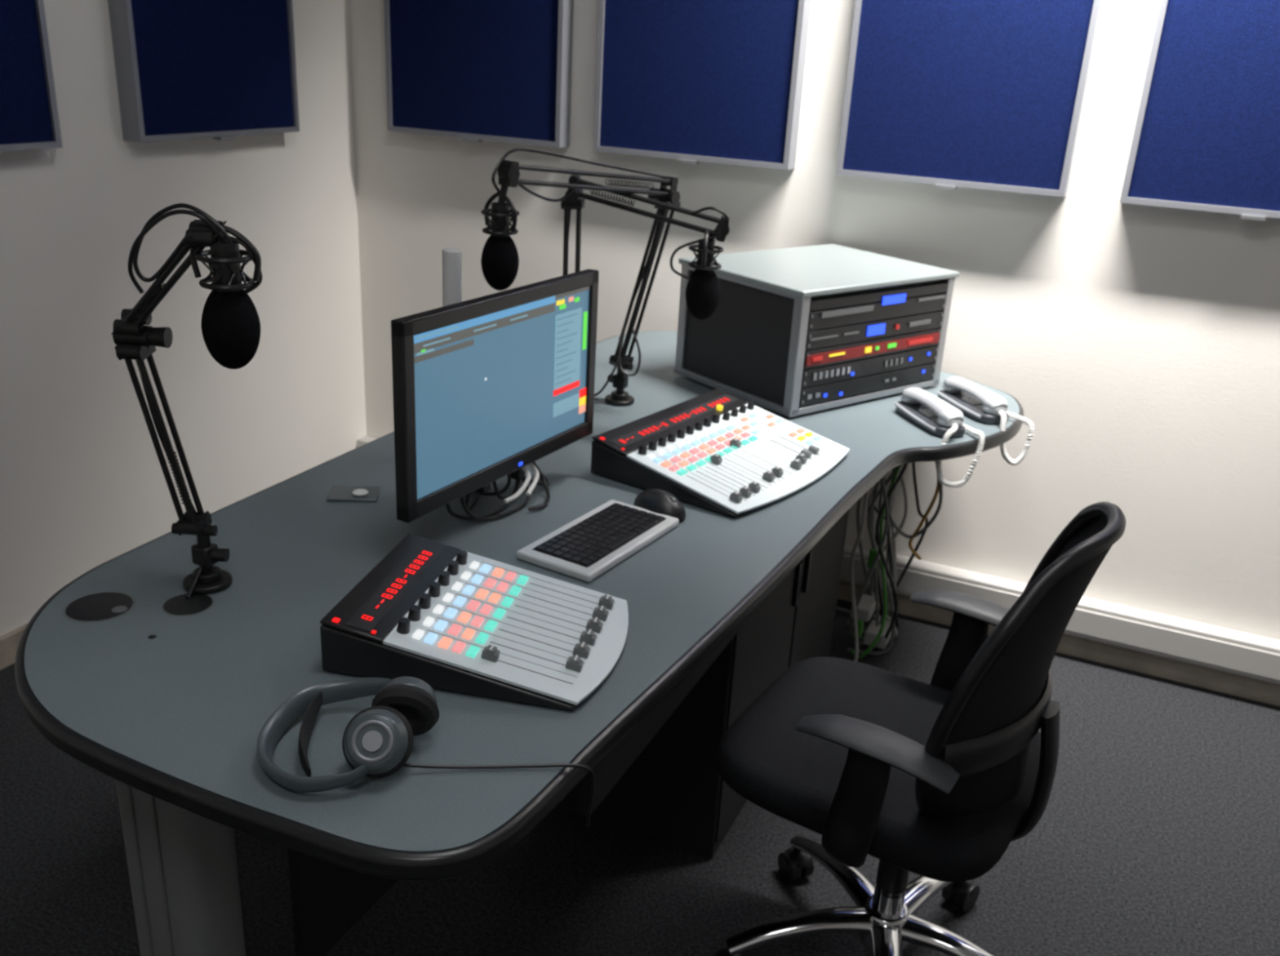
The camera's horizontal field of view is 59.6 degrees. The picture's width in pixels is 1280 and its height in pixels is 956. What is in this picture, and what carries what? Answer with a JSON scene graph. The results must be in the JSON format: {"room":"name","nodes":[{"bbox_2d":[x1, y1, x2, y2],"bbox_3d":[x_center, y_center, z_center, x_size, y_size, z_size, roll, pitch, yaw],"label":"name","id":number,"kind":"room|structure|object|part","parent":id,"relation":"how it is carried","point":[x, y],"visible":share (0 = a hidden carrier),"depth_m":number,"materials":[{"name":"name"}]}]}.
{"room":"studio","nodes":[
{"label":"studio","id":0,"kind":"room"},
{"bbox_2d":[0,0,366,635],"bbox_3d":[-1.904,-0.565,1.543,0.100,2.750,4.790,12,23,22],"label":"wall","id":1,"kind":"structure","parent":0,"point":[83,486],"depth_m":2.96,"materials":[{"name":"paint"}]},
{"bbox_2d":[0,622,27,670],"bbox_3d":[-1.924,0.695,1.997,0.020,0.075,4.568,12,23,22],"label":"baseboard","id":2,"kind":"structure","parent":1,"relation":"attached to","point":[9,642],"depth_m":2.74,"materials":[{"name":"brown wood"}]},
{"bbox_2d":[0,0,62,151],"bbox_3d":[-1.435,-1.229,2.111,0.065,1.208,0.565,12,23,22],"label":"acoustic panel","id":3,"kind":"object","parent":1,"relation":"attached to","point":[29,117],"visible":1,"depth_m":2.45,"materials":[{"name":"blue fabric"}]},
{"bbox_2d":[107,0,299,142],"bbox_3d":[-1.102,-1.476,2.789,0.065,1.208,0.575,12,23,22],"label":"acoustic panel","id":4,"kind":"object","parent":1,"relation":"attached to","point":[218,69],"visible":1,"depth_m":2.89,"materials":[{"name":"blue fabric"}]},
{"bbox_2d":[0,598,1279,955],"bbox_3d":[0.181,1.229,1.172,4.863,0.100,4.790,12,23,22],"label":"floor","id":5,"kind":"structure","parent":0,"point":[1157,832],"depth_m":2.20,"materials":[{"name":"carpet"}]},
{"bbox_2d":[14,330,1023,955],"bbox_3d":[0.017,0.338,2.271,1.151,0.741,2.257,12,23,22],"label":"desk","id":6,"kind":"object","parent":5,"relation":"on","point":[170,696],"visible":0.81,"depth_m":1.55,"materials":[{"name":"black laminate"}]},
{"bbox_3d":[-0.630,0.584,1.552,0.132,0.680,0.100,12,23,22],"label":"leg","id":7,"kind":"part","parent":6,"relation":"part of","materials":[{"name":"grey paint"}]},
{"bbox_2d":[111,203,262,599],"bbox_3d":[-0.586,-0.090,1.495,0.225,0.557,0.106,12,23,22],"label":"microphone boom arm","id":8,"kind":"object","parent":6,"relation":"on","point":[230,323],"visible":1,"depth_m":1.41,"materials":[{"name":"black metal"}]},
{"bbox_3d":[-0.665,-0.204,1.464,0.043,0.026,0.046,3,21,0],"label":"arm plate","id":9,"kind":"part","parent":8,"relation":"part of","materials":[{"name":"black metal"}]},
{"bbox_3d":[-0.667,-0.171,1.478,0.034,0.021,0.045,3,21,0],"label":"arm plate","id":10,"kind":"part","parent":8,"relation":"part of","materials":[{"name":"black metal"}]},
{"bbox_3d":[-0.655,-0.187,1.471,0.067,0.028,0.028,3,21,0],"label":"elbow knob","id":11,"kind":"part","parent":8,"relation":"part of","materials":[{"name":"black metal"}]},
{"bbox_3d":[-0.634,0.064,1.588,0.034,0.021,0.045,3,21,0],"label":"arm plate","id":12,"kind":"part","parent":8,"relation":"part of","materials":[{"name":"black metal"}]},
{"bbox_3d":[-0.537,-0.302,1.378,0.043,0.026,0.046,3,21,0],"label":"arm plate","id":13,"kind":"part","parent":8,"relation":"part of","materials":[{"name":"black metal"}]},
{"bbox_3d":[-0.627,0.111,1.611,0.018,0.084,0.018,12,23,22],"label":"post","id":14,"kind":"part","parent":8,"relation":"part of","materials":[{"name":"black metal"}]},
{"bbox_3d":[-0.211,0.277,2.313,0.018,0.600,1.500,12,23,22],"label":"modesty panel","id":15,"kind":"part","parent":6,"relation":"part of","materials":[{"name":"black wood"}]},
{"bbox_2d":[326,485,381,501],"bbox_3d":[-0.503,0.023,1.966,0.085,0.013,0.065,1,21,-6],"label":"control box","id":16,"kind":"object","parent":6,"relation":"on","point":[337,493],"visible":1,"depth_m":1.96,"materials":[{"name":"grey plastic"}]},
{"bbox_2d":[257,676,595,827],"bbox_3d":[-0.250,0.310,1.300,0.368,0.171,0.179,-3,22,-15],"label":"headphones","id":17,"kind":"object","parent":6,"relation":"on","point":[377,742],"visible":1,"depth_m":1.24,"materials":[{"name":"grey plastic"}]},
{"bbox_2d":[342,676,439,777],"bbox_3d":[-0.278,0.277,1.251,0.077,0.077,0.132,12,23,22],"label":"cup","id":18,"kind":"object","parent":17,"relation":"on","point":[377,742],"depth_m":1.22,"materials":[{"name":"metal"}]},
{"bbox_2d":[320,533,628,710],"bbox_3d":[-0.199,0.186,1.509,0.359,0.074,0.285,7,22,10],"label":"mixing console","id":19,"kind":"object","parent":6,"relation":"on","point":[443,616],"visible":1,"depth_m":1.46,"materials":[{"name":"black plastic"}]},
{"bbox_2d":[391,248,599,523],"bbox_3d":[-0.290,-0.154,1.879,0.241,0.428,0.523,14,24,27],"label":"computer monitor","id":20,"kind":"object","parent":6,"relation":"on","point":[486,388],"visible":1,"depth_m":1.80,"materials":[{"name":"black plastic"}]},
{"bbox_2d":[480,147,680,405],"bbox_3d":[-0.140,-0.385,2.287,0.142,0.576,0.502,21,28,38],"label":"microphone boom arm","id":21,"kind":"object","parent":6,"relation":"on","point":[500,260],"visible":0.98,"depth_m":2.17,"materials":[{"name":"black metal"}]},
{"bbox_3d":[-0.238,-0.552,2.025,0.031,0.046,0.023,21,27,38],"label":"arm plate","id":22,"kind":"part","parent":21,"relation":"part of","materials":[{"name":"black metal"}]},
{"bbox_3d":[-0.044,-0.218,2.538,0.018,0.084,0.018,12,23,22],"label":"post","id":23,"kind":"part","parent":21,"relation":"part of","materials":[{"name":"black metal"}]},
{"bbox_3d":[-0.042,-0.267,2.519,0.035,0.021,0.045,21,27,38],"label":"arm plate","id":24,"kind":"part","parent":21,"relation":"part of","materials":[{"name":"black metal"}]},
{"bbox_3d":[0.051,-0.596,2.357,0.067,0.028,0.028,21,27,38],"label":"elbow knob","id":25,"kind":"part","parent":21,"relation":"part of","materials":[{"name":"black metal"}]},
{"bbox_3d":[0.058,-0.576,2.357,0.035,0.021,0.045,21,27,38],"label":"arm plate","id":26,"kind":"part","parent":21,"relation":"part of","materials":[{"name":"black metal"}]},
{"bbox_3d":[0.060,-0.610,2.344,0.031,0.046,0.023,21,27,38],"label":"arm plate","id":27,"kind":"part","parent":21,"relation":"part of","materials":[{"name":"black metal"}]},
{"bbox_2d":[516,499,679,582],"bbox_3d":[-0.064,0.096,1.834,0.140,0.018,0.276,15,24,28],"label":"keyboard","id":28,"kind":"object","parent":6,"relation":"on","point":[589,545],"visible":1,"depth_m":1.80,"materials":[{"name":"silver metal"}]},
{"bbox_2d":[560,174,730,319],"bbox_3d":[-0.014,-0.350,2.313,0.385,0.505,0.160,12,23,22],"label":"microphone boom arm","id":29,"kind":"object","parent":6,"relation":"on","point":[703,291],"visible":0.73,"depth_m":2.24,"materials":[{"name":"black metal"}]},
{"bbox_3d":[-0.140,-0.572,2.333,0.045,0.020,0.034,5,21,6],"label":"arm plate","id":30,"kind":"part","parent":29,"relation":"part of","materials":[{"name":"black metal"}]},
{"bbox_3d":[-0.138,-0.606,2.320,0.023,0.046,0.037,5,21,6],"label":"arm plate","id":31,"kind":"part","parent":29,"relation":"part of","materials":[{"name":"black metal"}]},
{"bbox_3d":[-0.138,-0.593,2.337,0.028,0.028,0.067,5,21,6],"label":"elbow knob","id":32,"kind":"part","parent":29,"relation":"part of","materials":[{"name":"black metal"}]},
{"bbox_3d":[0.163,-0.491,2.202,0.023,0.046,0.037,5,21,6],"label":"arm plate","id":33,"kind":"part","parent":29,"relation":"part of","materials":[{"name":"black metal"}]},
{"bbox_2d":[633,488,685,520],"bbox_3d":[0.035,0.042,1.957,0.110,0.041,0.068,22,28,40],"label":"computer mouse","id":34,"kind":"object","parent":6,"relation":"on","point":[655,500],"visible":0.84,"depth_m":1.93,"materials":[{"name":"black plastic"}]},
{"bbox_2d":[591,388,849,517],"bbox_3d":[0.179,-0.059,2.190,0.348,0.074,0.450,17,25,32],"label":"mixing console","id":35,"kind":"object","parent":6,"relation":"on","point":[717,451],"visible":1,"depth_m":2.13,"materials":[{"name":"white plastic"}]},
{"bbox_3d":[0.167,-0.147,2.332,0.015,0.010,0.014,17,25,32],"label":"lit knob","id":36,"kind":"part","parent":35,"relation":"part of","materials":[{"name":"yellow plastic"}]},
{"bbox_2d":[674,244,959,417],"bbox_3d":[0.425,-0.378,2.743,0.542,0.291,0.417,-13,27,-36],"label":"equipment rack","id":37,"kind":"object","parent":6,"relation":"on","point":[791,331],"visible":0.99,"depth_m":2.59,"materials":[{"name":"black metal"}]},
{"bbox_3d":[0.433,-0.507,2.693,0.542,0.014,0.417,-13,27,-36],"label":"lid","id":38,"kind":"part","parent":37,"relation":"part of","materials":[{"name":"grey metal"}]},
{"bbox_2d":[894,386,985,487],"bbox_3d":[0.663,-0.098,2.509,0.112,0.161,0.269,-4,22,-17],"label":"desk telephone","id":39,"kind":"object","parent":6,"relation":"on","point":[922,407],"visible":0.97,"depth_m":2.45,"materials":[{"name":"grey plastic"}]},
{"bbox_3d":[0.618,-0.138,2.513,0.012,0.012,0.175,-4,22,-17],"label":"trim","id":40,"kind":"part","parent":39,"relation":"part of","materials":[{"name":"grey"}]},
{"bbox_3d":[0.708,-0.053,2.440,0.083,0.132,0.135,16,25,29],"label":"coiled cord","id":41,"kind":"part","parent":39,"relation":"part of","materials":[{"name":"white plastic"}]},
{"bbox_2d":[936,376,1035,465],"bbox_3d":[0.801,-0.140,2.614,0.107,0.144,0.272,-4,23,-19],"label":"desk telephone","id":42,"kind":"object","parent":6,"relation":"on","point":[975,401],"visible":0.98,"depth_m":2.56,"materials":[{"name":"grey plastic"}]},
{"bbox_3d":[0.746,-0.172,2.618,0.012,0.012,0.175,-4,23,-19],"label":"trim","id":43,"kind":"part","parent":42,"relation":"part of","materials":[{"name":"grey"}]},
{"bbox_3d":[0.839,-0.098,2.552,0.082,0.116,0.110,-4,23,-19],"label":"coiled cord","id":44,"kind":"part","parent":42,"relation":"part of","materials":[{"name":"white plastic"}]},
{"bbox_2d":[835,461,942,662],"bbox_3d":[0.660,0.132,2.944,0.206,0.705,0.362,5,21,4],"label":"cable bundle","id":45,"kind":"object","parent":5,"relation":"on","point":[882,627],"visible":0.66,"depth_m":2.92,"materials":[{"name":"black plastic"}]},
{"bbox_2d":[712,501,1125,955],"bbox_3d":[0.449,0.443,1.803,0.587,0.932,0.582,15,24,28],"label":"office chair","id":46,"kind":"object","parent":5,"relation":"on","point":[935,781],"visible":1,"depth_m":1.67,"materials":[{"name":"fabric"}]},
{"bbox_2d":[716,950,741,955],"bbox_3d":[0.154,0.836,1.921,0.052,0.040,0.052,15,24,28],"label":"hood","id":47,"kind":"object","parent":46,"relation":"attached to","point":[719,953],"depth_m":1.92,"materials":[{"name":"black plastic"}]},
{"bbox_2d":[783,846,808,870],"bbox_3d":[0.305,0.743,2.181,0.052,0.040,0.052,15,24,28],"label":"hood","id":48,"kind":"object","parent":46,"relation":"attached to","point":[794,859],"depth_m":2.16,"materials":[{"name":"black plastic"}]},
{"bbox_3d":[0.277,0.776,1.913,0.258,0.073,0.057,0,22,-8],"label":"leg","id":49,"kind":"part","parent":46,"relation":"part of","materials":[{"name":"silver metal"}]},
{"bbox_3d":[0.360,0.725,2.057,0.057,0.073,0.258,-7,24,-24],"label":"leg","id":50,"kind":"part","parent":46,"relation":"part of","materials":[{"name":"silver metal"}]},
{"bbox_3d":[0.345,0.460,1.665,0.090,0.242,0.186,15,24,28],"label":"armrest strut","id":51,"kind":"part","parent":46,"relation":"part of","materials":[{"name":"black plastic"}]},
{"bbox_3d":[0.327,0.373,1.548,0.229,0.041,0.072,15,24,28],"label":"armrest pad","id":52,"kind":"part","parent":46,"relation":"part of","materials":[{"name":"grey plastic"}]},
{"bbox_3d":[0.398,0.453,1.835,0.470,0.065,0.451,15,24,28],"label":"seat","id":53,"kind":"part","parent":46,"relation":"part of","materials":[{"name":"fabric"}]},
{"bbox_3d":[0.395,0.828,1.798,0.057,0.073,0.258,7,22,9],"label":"leg","id":54,"kind":"part","parent":46,"relation":"part of","materials":[{"name":"silver metal"}]},
{"bbox_3d":[0.530,0.745,2.030,0.258,0.073,0.057,-16,29,-41],"label":"leg","id":55,"kind":"part","parent":46,"relation":"part of","materials":[{"name":"silver metal"}]},
{"bbox_3d":[0.548,0.810,1.865,0.258,0.074,0.058,15,24,28],"label":"leg","id":56,"kind":"part","parent":46,"relation":"part of","materials":[{"name":"silver metal"}]},
{"bbox_2d":[949,880,975,897],"bbox_3d":[0.615,0.780,2.132,0.052,0.040,0.052,15,24,28],"label":"hood","id":57,"kind":"object","parent":46,"relation":"attached to","point":[966,888],"depth_m":2.11,"materials":[{"name":"black plastic"}]},
{"bbox_3d":[0.574,0.289,1.661,0.176,0.529,0.474,15,24,28],"label":"frame","id":58,"kind":"part","parent":46,"relation":"part of","materials":[{"name":"black plastic"}]},
{"bbox_2d":[349,0,1279,639],"bbox_3d":[1.237,-0.824,2.656,4.663,2.750,0.100,12,23,22],"label":"wall","id":59,"kind":"structure","parent":0,"point":[1140,344],"depth_m":2.91,"materials":[{"name":"paint"}]},
{"bbox_2d":[383,0,573,147],"bbox_3d":[-0.460,-1.569,3.120,0.600,1.208,0.065,12,23,22],"label":"acoustic panel","id":60,"kind":"object","parent":59,"relation":"attached to","point":[470,70],"visible":1,"depth_m":3.24,"materials":[{"name":"blue fabric"}]},
{"bbox_2d":[593,0,811,169],"bbox_3d":[0.172,-1.432,2.860,0.575,1.208,0.065,12,23,22],"label":"acoustic panel","id":61,"kind":"object","parent":59,"relation":"attached to","point":[692,82],"visible":1,"depth_m":2.98,"materials":[{"name":"blue fabric"}]},
{"bbox_2d":[356,435,1279,684],"bbox_3d":[1.138,0.364,3.042,4.663,0.100,0.061,12,23,22],"label":"trim trunking","id":62,"kind":"structure","parent":59,"relation":"attached to","point":[1220,648],"depth_m":2.95,"materials":[{"name":"grey plastic"}]},
{"bbox_2d":[835,0,1102,196],"bbox_3d":[0.807,-1.294,2.599,0.565,1.208,0.065,12,23,22],"label":"acoustic panel","id":63,"kind":"object","parent":59,"relation":"attached to","point":[989,95],"visible":1,"depth_m":2.71,"materials":[{"name":"blue fabric"}]},
{"bbox_2d":[837,580,1279,706],"bbox_3d":[1.141,0.439,3.090,4.663,0.075,0.022,12,23,22],"label":"baseboard","id":64,"kind":"structure","parent":59,"relation":"attached to","point":[1220,681],"depth_m":3.00,"materials":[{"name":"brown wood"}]},
{"bbox_2d":[1120,0,1279,220],"bbox_3d":[1.435,-1.158,2.340,0.570,1.208,0.065,12,23,22],"label":"acoustic panel","id":65,"kind":"object","parent":59,"relation":"attached to","point":[1206,135],"visible":1,"depth_m":2.51,"materials":[{"name":"blue fabric"}]}
]}

